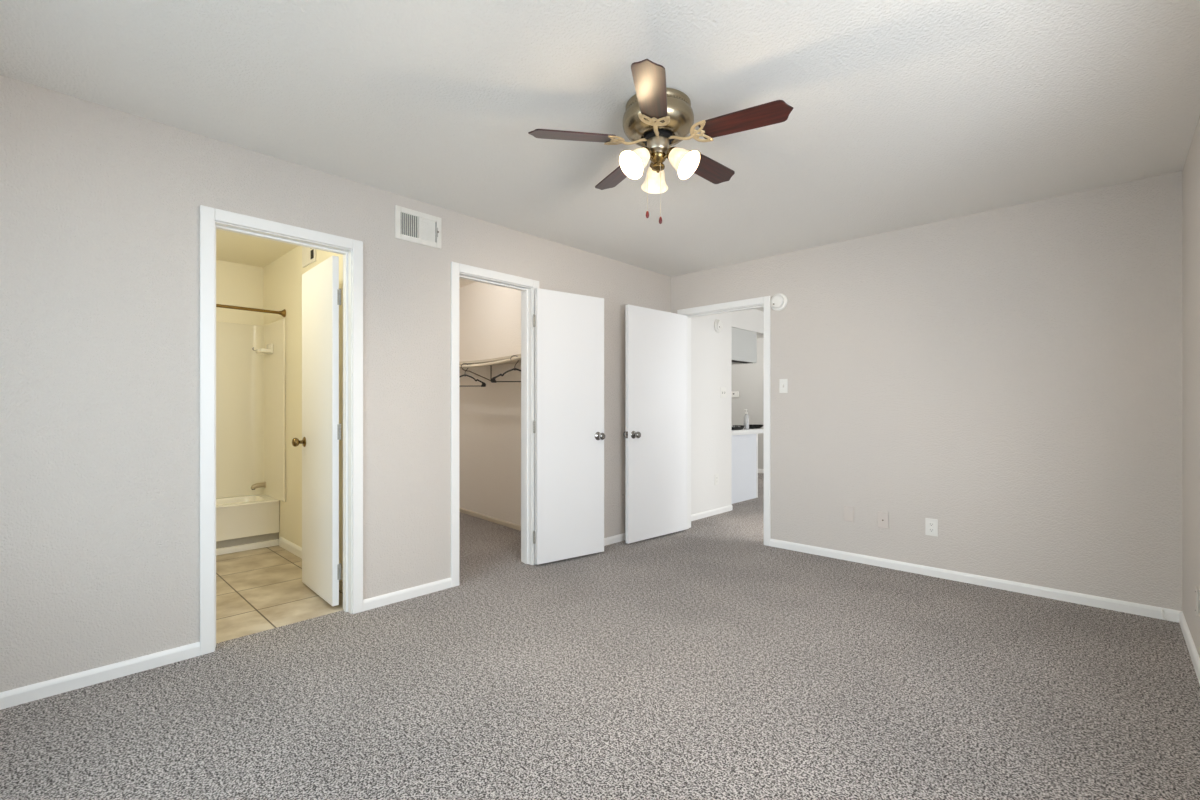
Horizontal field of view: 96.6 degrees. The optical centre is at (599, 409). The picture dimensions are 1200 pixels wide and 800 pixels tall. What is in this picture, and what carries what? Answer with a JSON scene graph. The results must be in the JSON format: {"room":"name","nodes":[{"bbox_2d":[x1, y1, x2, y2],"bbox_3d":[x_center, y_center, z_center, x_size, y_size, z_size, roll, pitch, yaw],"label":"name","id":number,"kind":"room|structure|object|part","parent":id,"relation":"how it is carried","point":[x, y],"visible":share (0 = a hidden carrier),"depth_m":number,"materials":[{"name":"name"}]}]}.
{"room":"empty bedroom","nodes":[
{"label":"empty bedroom","id":0,"kind":"room"},
{"bbox_2d":[216,260,262,325],"bbox_3d":[-3.717,-0.068,4.246,0.100,2.440,2.030,0,0,44],"label":"wall","id":1,"kind":"structure","parent":0,"point":[241,285],"depth_m":4.73,"materials":[{"name":"beige paint"}]},
{"bbox_2d":[216,318,285,501],"bbox_3d":[-3.453,0.007,3.983,0.644,1.520,1.814,0,0,44],"label":"tub surround","id":2,"kind":"object","parent":1,"relation":"attached to","point":[250,385],"visible":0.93,"depth_m":4.69,"materials":[{"name":"beige plastic"}]},
{"bbox_3d":[-3.679,0.007,4.199,0.019,1.520,1.814,0,0,44],"label":"panel","id":3,"kind":"part","parent":2,"relation":"part of","materials":[{"name":"beige plastic"}]},
{"bbox_2d":[251,482,265,489],"bbox_3d":[-3.018,0.674,4.720,0.060,0.064,0.112,0,0,44],"label":"tub spout","id":4,"kind":"object","parent":2,"relation":"attached to","point":[263,484],"visible":1,"depth_m":4.71,"materials":[{"name":"silver metal"}]},
{"bbox_2d":[252,343,272,353],"bbox_3d":[-2.906,-0.523,4.608,0.153,0.085,0.120,0,0,44],"label":"soap dish","id":5,"kind":"object","parent":2,"relation":"attached to","point":[269,348],"visible":1,"depth_m":4.59,"materials":[{"name":"white ceramic"}]},
{"bbox_2d":[255,348,271,353],"bbox_3d":[-2.901,-0.501,4.611,0.150,0.030,0.088,0,0,44],"label":"tray","id":6,"kind":"object","parent":5,"relation":"on","point":[268,350],"depth_m":4.58,"materials":[{"name":"white ceramic"}]},
{"bbox_3d":[-2.827,0.007,4.628,0.625,1.520,0.017,0,0,44],"label":"panel","id":7,"kind":"part","parent":2,"relation":"part of","materials":[{"name":"beige plastic"}]},
{"bbox_2d":[216,229,296,267],"bbox_3d":[-2.895,-1.338,3.395,2.465,0.100,2.130,0,0,44],"label":"ceiling","id":8,"kind":"structure","parent":0,"point":[230,246],"depth_m":4.31,"materials":[{"name":"beige paint"}]},
{"bbox_2d":[263,246,342,568],"bbox_3d":[-2.165,-0.068,4.091,2.365,2.440,0.115,0,0,44],"label":"wall","id":9,"kind":"structure","parent":0,"point":[282,278],"depth_m":4.29,"materials":[{"name":"beige paint"}]},
{"bbox_2d":[302,247,315,267],"bbox_3d":[-2.192,-1.171,4.029,0.280,0.160,0.014,0,0,44],"label":"air vent","id":10,"kind":"object","parent":9,"relation":"in","point":[308,254],"visible":0.7,"depth_m":4.04,"materials":[{"name":"white metal"}]},
{"bbox_2d":[279,537,342,581],"bbox_3d":[-2.035,1.115,3.879,1.845,0.075,0.013,0,0,44],"label":"baseboard","id":11,"kind":"structure","parent":9,"relation":"attached to","point":[287,545],"depth_m":4.29,"materials":[{"name":"white paint"}]},
{"bbox_2d":[0,75,731,691],"bbox_3d":[-0.679,-0.068,3.878,0.150,2.440,6.235,0,0,44],"label":"wall","id":12,"kind":"structure","parent":0,"point":[100,204],"depth_m":2.39,"materials":[{"name":"beige paint"}]},
{"bbox_2d":[0,642,199,709],"bbox_3d":[-2.282,1.121,2.075,0.013,0.062,1.183,0,0,44],"label":"baseboard","id":13,"kind":"structure","parent":12,"relation":"attached to","point":[10,698],"depth_m":2.24,"materials":[{"name":"white paint"}]},
{"bbox_2d":[200,205,362,654],"bbox_3d":[-1.661,0.099,2.821,0.151,2.107,0.754,0,0,44],"label":"door frame","id":14,"kind":"structure","parent":12,"relation":"attached to","point":[211,219],"depth_m":2.73,"materials":[{"name":"white paint"}]},
{"bbox_2d":[292,255,340,605],"bbox_3d":[-1.735,0.125,3.304,0.180,2.018,0.627,0,0,-44],"label":"door","id":15,"kind":"structure","parent":12,"relation":"in","point":[321,293],"depth_m":3.23,"materials":[{"name":"white paint"}]},
{"bbox_3d":[-1.941,0.212,3.442,0.072,0.066,0.066,0,0,-44],"label":"knob","id":16,"kind":"part","parent":15,"relation":"part of","materials":[{"name":"gold metal"}]},
{"bbox_2d":[363,577,451,610],"bbox_3d":[-1.159,1.121,3.255,0.013,0.062,0.566,0,0,44],"label":"baseboard","id":17,"kind":"structure","parent":12,"relation":"attached to","point":[397,596],"depth_m":3.23,"materials":[{"name":"white paint"}]},
{"bbox_2d":[395,205,440,248],"bbox_3d":[-1.114,-1.121,3.298,0.020,0.197,0.305,0,0,44],"label":"air vent","id":18,"kind":"object","parent":12,"relation":"in","point":[424,229],"visible":1,"depth_m":3.29,"materials":[{"name":"white metal"}]},
{"bbox_2d":[451,262,538,586],"bbox_3d":[-0.758,0.099,3.771,0.151,2.107,0.734,0,0,44],"label":"door frame","id":19,"kind":"structure","parent":12,"relation":"attached to","point":[527,287],"depth_m":3.94,"materials":[{"name":"white paint"}]},
{"bbox_2d":[533,288,604,564],"bbox_3d":[-0.223,0.125,4.094,0.632,2.018,0.180,0,0,-37],"label":"door","id":20,"kind":"structure","parent":12,"relation":"in","point":[568,424],"depth_m":4.07,"materials":[{"name":"white paint"}]},
{"bbox_3d":[0.006,0.212,4.198,0.066,0.066,0.072,0,0,-37],"label":"knob","id":21,"kind":"part","parent":20,"relation":"part of","materials":[{"name":"silver metal"}]},
{"bbox_2d":[604,533,624,545],"bbox_3d":[0.120,1.121,4.601,0.013,0.062,1.680,0,0,44],"label":"baseboard","id":22,"kind":"structure","parent":12,"relation":"attached to","point":[620,537],"depth_m":4.60,"materials":[{"name":"white paint"}]},
{"bbox_2d":[620,490,624,503],"bbox_3d":[0.200,0.770,4.689,0.007,0.118,0.074,0,0,44],"label":"wall outlet","id":23,"kind":"object","parent":12,"relation":"attached to","point":[622,492],"visible":0.91,"depth_m":4.68,"materials":[{"name":"beige paint"}]},
{"bbox_2d":[691,505,732,520],"bbox_3d":[1.140,1.121,5.717,0.013,0.062,1.063,0,0,44],"label":"baseboard","id":24,"kind":"structure","parent":12,"relation":"attached to","point":[716,511],"depth_m":5.77,"materials":[{"name":"white paint"}]},
{"bbox_2d":[714,319,722,332],"bbox_3d":[1.309,-0.916,5.873,0.042,0.147,0.147,0,0,44],"label":"smoke detector","id":25,"kind":"object","parent":12,"relation":"attached to","point":[718,325],"visible":1,"depth_m":5.84,"materials":[{"name":"white plastic"}]},
{"bbox_2d":[721,387,725,397],"bbox_3d":[1.384,-0.186,5.970,0.018,0.115,0.116,0,0,44],"label":"light switch","id":26,"kind":"object","parent":12,"relation":"attached to","point":[723,389],"visible":1,"depth_m":5.97,"materials":[{"name":"white plastic"}]},
{"bbox_2d":[459,278,475,287],"bbox_3d":[-1.510,-1.418,4.873,2.495,0.100,1.920,0,0,44],"label":"ceiling","id":27,"kind":"structure","parent":0,"point":[462,282],"depth_m":5.77,"materials":[{"name":"white paint"}]},
{"bbox_2d":[459,282,520,525],"bbox_3d":[-0.954,-0.108,5.386,0.100,2.520,2.414,0,0,-41],"label":"wall","id":28,"kind":"structure","parent":0,"point":[489,315],"depth_m":5.52,"materials":[{"name":"white paint"}]},
{"bbox_2d":[462,364,491,381],"bbox_3d":[-1.230,-0.367,5.355,0.053,0.167,0.362,0,0,44],"label":"shelf bracket","id":29,"kind":"object","parent":28,"relation":"attached to","point":[469,364],"visible":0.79,"depth_m":5.48,"materials":[{"name":"grey metal"}]},
{"bbox_2d":[459,507,520,530],"bbox_3d":[-0.993,1.129,5.345,0.013,0.045,2.405,0,0,-41],"label":"baseboard","id":30,"kind":"structure","parent":28,"relation":"attached to","point":[475,514],"depth_m":5.47,"materials":[{"name":"beige paint"}]},
{"bbox_2d":[459,354,520,364],"bbox_3d":[-1.093,-0.464,5.240,0.296,0.045,2.392,0,0,-41],"label":"closet shelf","id":31,"kind":"object","parent":28,"relation":"attached to","point":[505,357],"visible":0.23,"depth_m":5.03,"materials":[{"name":"beige paint"}]},
{"bbox_2d":[459,356,520,367],"bbox_3d":[-1.219,-0.425,5.107,0.031,0.059,2.365,0,0,-41],"label":"hanging rod","id":32,"kind":"object","parent":31,"relation":"attached to","point":[518,357],"visible":0.52,"depth_m":4.81,"materials":[{"name":"white wood"}]},
{"bbox_2d":[459,363,485,386],"bbox_3d":[-1.317,-0.333,5.218,0.414,0.232,0.024,0,0,4],"label":"clothes hanger","id":33,"kind":"object","parent":32,"relation":"hanging from","point":[483,383],"visible":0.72,"depth_m":5.21,"materials":[{"name":"black plastic"}]},
{"bbox_2d":[491,355,520,382],"bbox_3d":[-0.722,-0.341,4.538,0.414,0.232,0.024,0,0,4],"label":"clothes hanger","id":34,"kind":"object","parent":32,"relation":"hanging from","point":[493,380],"visible":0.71,"depth_m":4.54,"materials":[{"name":"black plastic"}]},
{"bbox_2d":[0,473,1199,799],"bbox_3d":[0.812,1.202,4.986,6.504,0.100,9.895,0,0,44],"label":"floor","id":35,"kind":"structure","parent":0,"point":[692,663],"depth_m":2.16,"materials":[{"name":"grey carpet"}]},
{"bbox_2d":[216,495,279,555],"bbox_3d":[-3.402,0.960,4.141,0.478,0.385,1.513,0,0,44],"label":"bathtub","id":36,"kind":"object","parent":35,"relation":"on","point":[248,522],"visible":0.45,"depth_m":4.38,"materials":[{"name":"white ceramic"}]},
{"bbox_3d":[-3.243,1.128,3.990,0.040,0.048,1.513,0,0,44],"label":"toe molding","id":37,"kind":"part","parent":36,"relation":"part of","materials":[{"name":"white paint"}]},
{"bbox_2d":[732,428,763,503],"bbox_3d":[1.550,0.706,6.889,0.702,0.892,1.140,0,0,44],"label":"breakfast bar","id":38,"kind":"object","parent":35,"relation":"on","point":[744,441],"visible":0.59,"depth_m":6.72,"materials":[{"name":"white wood"}]},
{"bbox_2d":[732,426,741,429],"bbox_3d":[1.648,0.240,6.768,0.220,0.040,0.190,0,0,44],"label":"serving tray","id":39,"kind":"object","parent":38,"relation":"on","point":[733,427],"visible":0.52,"depth_m":6.68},
{"bbox_3d":[1.486,0.735,6.822,0.620,0.835,0.935,0,0,44],"label":"bar panel","id":40,"kind":"part","parent":38,"relation":"part of","materials":[{"name":"white"}]},
{"bbox_2d":[744,409,748,428],"bbox_3d":[1.918,0.130,7.008,0.069,0.259,0.069,0,0,-1],"label":"pump bottle","id":41,"kind":"object","parent":38,"relation":"on","point":[746,417],"visible":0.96,"depth_m":6.98,"materials":[{"name":"white plastic"}]},
{"bbox_2d":[732,428,763,434],"bbox_3d":[1.550,0.288,6.889,0.702,0.056,1.140,0,0,44],"label":"countertop","id":42,"kind":"structure","parent":38,"relation":"on","point":[743,431],"depth_m":6.73,"materials":[{"name":"white laminate"}]},
{"bbox_2d":[749,424,763,428],"bbox_3d":[2.092,0.235,7.236,0.250,0.050,0.250,0,0,44],"label":"shallow bowl","id":43,"kind":"object","parent":38,"relation":"on","point":[756,426],"visible":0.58,"depth_m":7.15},
{"bbox_3d":[2.037,0.735,6.962,0.026,0.835,0.027,0,0,44],"label":"corner post","id":44,"kind":"part","parent":38,"relation":"part of","materials":[{"name":"white paint"}]},
{"bbox_2d":[0,0,1199,276],"bbox_3d":[0.227,-1.338,2.187,3.494,0.100,5.032,0,0,44],"label":"ceiling","id":45,"kind":"structure","parent":0,"point":[905,113],"depth_m":2.20,"materials":[{"name":"white paint"}]},
{"bbox_2d":[528,59,792,223],"bbox_3d":[0.290,-1.030,2.247,0.993,0.516,1.039,0,0,28],"label":"ceiling fan","id":46,"kind":"object","parent":45,"relation":"hanging from","point":[657,118],"visible":1,"depth_m":2.19,"materials":[{"name":"brown wood"}]},
{"bbox_3d":[-0.116,-1.134,2.220,0.360,0.006,0.117,0,12,-8],"label":"blade","id":47,"kind":"part","parent":46,"relation":"part of","materials":[{"name":"brown wood"}]},
{"bbox_3d":[0.086,-1.134,2.599,0.117,0.006,0.360,-13,6,-25],"label":"blade","id":48,"kind":"part","parent":46,"relation":"part of","materials":[{"name":"brown wood"}]},
{"bbox_3d":[0.142,-1.130,2.256,0.116,0.032,0.017,0,0,-8],"label":"iron arm","id":49,"kind":"part","parent":46,"relation":"part of","materials":[{"name":"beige metal"}]},
{"bbox_3d":[0.160,-1.035,2.214,0.104,0.121,0.121,-47,23,-24],"label":"lamp shade","id":50,"kind":"part","parent":46,"relation":"part of","materials":[{"name":"beige glass"}]},
{"bbox_3d":[0.201,-0.964,2.260,0.002,0.251,0.002,0,0,44],"label":"pull chain","id":51,"kind":"part","parent":46,"relation":"part of","materials":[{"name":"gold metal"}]},
{"bbox_3d":[0.183,-1.134,1.910,0.117,0.006,0.360,12,2,10],"label":"blade","id":52,"kind":"part","parent":46,"relation":"part of","materials":[{"name":"brown wood"}]},
{"bbox_3d":[0.246,-1.035,2.374,0.121,0.121,0.104,0,-42,0],"label":"lamp shade","id":53,"kind":"part","parent":46,"relation":"part of","materials":[{"name":"beige glass"}]},
{"bbox_3d":[0.228,-1.130,2.166,0.017,0.032,0.116,0,0,10],"label":"iron arm","id":54,"kind":"part","parent":46,"relation":"part of","materials":[{"name":"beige metal"}]},
{"bbox_3d":[0.253,-0.915,2.230,0.002,0.224,0.002,0,0,44],"label":"pull chain","id":55,"kind":"part","parent":46,"relation":"part of","materials":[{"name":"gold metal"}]},
{"bbox_3d":[0.340,-1.130,2.221,0.116,0.032,0.017,0,0,28],"label":"iron arm","id":56,"kind":"part","parent":46,"relation":"part of","materials":[{"name":"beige metal"}]},
{"bbox_3d":[0.333,-1.035,2.214,0.104,0.121,0.121,47,23,24],"label":"lamp shade","id":57,"kind":"part","parent":46,"relation":"part of","materials":[{"name":"beige glass"}]},
{"bbox_3d":[0.510,-1.134,2.524,0.360,0.006,0.117,0,-12,-44],"label":"blade","id":58,"kind":"part","parent":46,"relation":"part of","materials":[{"name":"brown wood"}]},
{"bbox_3d":[0.570,-1.134,2.098,0.360,0.006,0.117,0,-12,28],"label":"blade","id":59,"kind":"part","parent":46,"relation":"part of","materials":[{"name":"brown wood"}]},
{"bbox_2d":[732,338,763,468],"bbox_3d":[4.180,-0.068,8.528,6.504,2.440,0.120,0,0,44],"label":"wall","id":60,"kind":"structure","parent":0,"point":[748,379],"depth_m":9.77,"materials":[{"name":"grey paint"}]},
{"bbox_2d":[732,391,738,396],"bbox_3d":[2.526,-0.276,9.998,0.146,0.110,0.029,0,0,44],"label":"wall outlet","id":61,"kind":"object","parent":60,"relation":"attached to","point":[735,393],"visible":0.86,"depth_m":9.98,"materials":[{"name":"white plastic"}]},
{"bbox_2d":[756,307,763,337],"bbox_3d":[2.587,-1.338,6.853,6.504,0.100,4.743,0,0,44],"label":"ceiling","id":62,"kind":"structure","parent":0,"point":[760,309],"depth_m":7.01,"materials":[{"name":"white paint"}]},
{"bbox_2d":[732,309,763,335],"bbox_3d":[1.577,-1.143,6.918,0.650,0.290,1.240,0,0,44],"label":"soffit","id":63,"kind":"structure","parent":62,"relation":"attached to","point":[752,320],"depth_m":6.78,"materials":[{"name":"white paint"}]},
{"bbox_2d":[732,327,756,364],"bbox_3d":[1.501,-0.796,6.820,0.595,0.404,0.972,0,0,44],"label":"upper cabinet","id":64,"kind":"object","parent":63,"relation":"attached to","point":[744,342],"visible":0.42,"depth_m":6.72,"materials":[{"name":"grey paint"}]},
{"bbox_3d":[1.669,-0.598,6.652,0.100,0.007,0.780,0,0,44],"label":"light rail","id":65,"kind":"part","parent":64,"relation":"part of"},
{"bbox_2d":[671,171,1181,610],"bbox_3d":[2.002,-0.068,4.054,3.494,2.440,0.120,0,0,44],"label":"wall","id":66,"kind":"structure","parent":0,"point":[1009,378],"depth_m":3.46,"materials":[{"name":"beige paint"}]},
{"bbox_2d":[623,304,686,543],"bbox_3d":[0.522,0.125,4.794,0.820,2.018,0.180,0,0,-43],"label":"door","id":67,"kind":"structure","parent":66,"relation":"in","point":[655,433],"depth_m":4.74,"materials":[{"name":"white paint"}]},
{"bbox_3d":[0.309,0.217,4.524,0.066,0.066,0.072,0,0,-43],"label":"knob","id":68,"kind":"part","parent":67,"relation":"part of","materials":[{"name":"silver metal"}]},
{"bbox_2d":[677,296,770,545],"bbox_3d":[1.138,0.099,4.875,0.944,2.107,0.156,0,0,44],"label":"door frame","id":69,"kind":"structure","parent":66,"relation":"attached to","point":[760,302],"depth_m":4.53,"materials":[{"name":"white paint"}]},
{"bbox_2d":[770,293,787,310],"bbox_3d":[1.478,-0.891,4.439,0.147,0.147,0.042,0,0,44],"label":"smoke detector","id":70,"kind":"object","parent":66,"relation":"attached to","point":[778,302],"visible":1,"depth_m":4.42,"materials":[{"name":"white plastic"}]},
{"bbox_2d":[779,379,787,392],"bbox_3d":[1.514,-0.193,4.422,0.070,0.115,0.018,0,0,44],"label":"light switch","id":71,"kind":"object","parent":66,"relation":"attached to","point":[783,383],"visible":1,"depth_m":4.42,"materials":[{"name":"white plastic"}]},
{"bbox_2d":[844,505,853,521],"bbox_3d":[1.893,0.794,4.065,0.072,0.116,0.014,0,0,44],"label":"blank wall plate","id":72,"kind":"object","parent":66,"relation":"attached to","point":[848,510],"visible":1,"depth_m":4.06,"materials":[{"name":"beige paint"}]},
{"bbox_2d":[878,511,888,528],"bbox_3d":[2.063,0.809,3.899,0.072,0.116,0.019,0,0,44],"label":"cable wall plate","id":73,"kind":"object","parent":66,"relation":"attached to","point":[883,517],"visible":1,"depth_m":3.89,"materials":[{"name":"beige paint"}]},
{"bbox_2d":[925,518,937,536],"bbox_3d":[2.289,0.815,3.693,0.074,0.118,0.007,0,0,44],"label":"wall outlet","id":74,"kind":"object","parent":66,"relation":"attached to","point":[931,525],"visible":1,"depth_m":3.69,"materials":[{"name":"white plastic"}]},
{"bbox_2d":[770,539,1182,622],"bbox_3d":[2.286,1.121,3.691,2.352,0.062,0.013,0,0,44],"label":"baseboard","id":75,"kind":"structure","parent":66,"relation":"attached to","point":[1062,595],"depth_m":3.44,"materials":[{"name":"white paint"}]},
{"bbox_2d":[1182,116,1199,657],"bbox_3d":[1.451,-0.068,1.023,0.115,2.440,5.032,0,0,44],"label":"wall","id":76,"kind":"structure","parent":0,"point":[1190,172],"depth_m":2.60,"materials":[{"name":"beige paint"}]},
{"bbox_2d":[1179,612,1199,683],"bbox_3d":[1.440,1.121,1.104,0.013,0.062,4.904,0,0,44],"label":"baseboard","id":77,"kind":"structure","parent":76,"relation":"attached to","point":[1189,641],"depth_m":2.52,"materials":[{"name":"white paint"}]},
{"bbox_2d":[1195,586,1197,615],"bbox_3d":[2.677,0.862,2.401,0.007,0.116,0.072,0,0,44],"label":"wall plate","id":78,"kind":"object","parent":76,"relation":"attached to","point":[1196,589],"visible":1,"depth_m":2.38,"materials":[{"name":"beige paint"}]},
{"bbox_3d":[-3.595,-0.068,2.660,2.465,2.440,0.100,0,0,44],"label":"wall","id":79,"kind":"structure","parent":0,"visible":0},
{"bbox_2d":[216,304,285,316],"bbox_3d":[-3.279,-0.796,3.750,0.068,0.068,1.915,0,0,44],"label":"shower rod","id":80,"kind":"object","parent":79,"relation":"attached to","point":[283,312],"visible":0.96,"depth_m":4.27,"materials":[{"name":"brown metal"}]}
]}

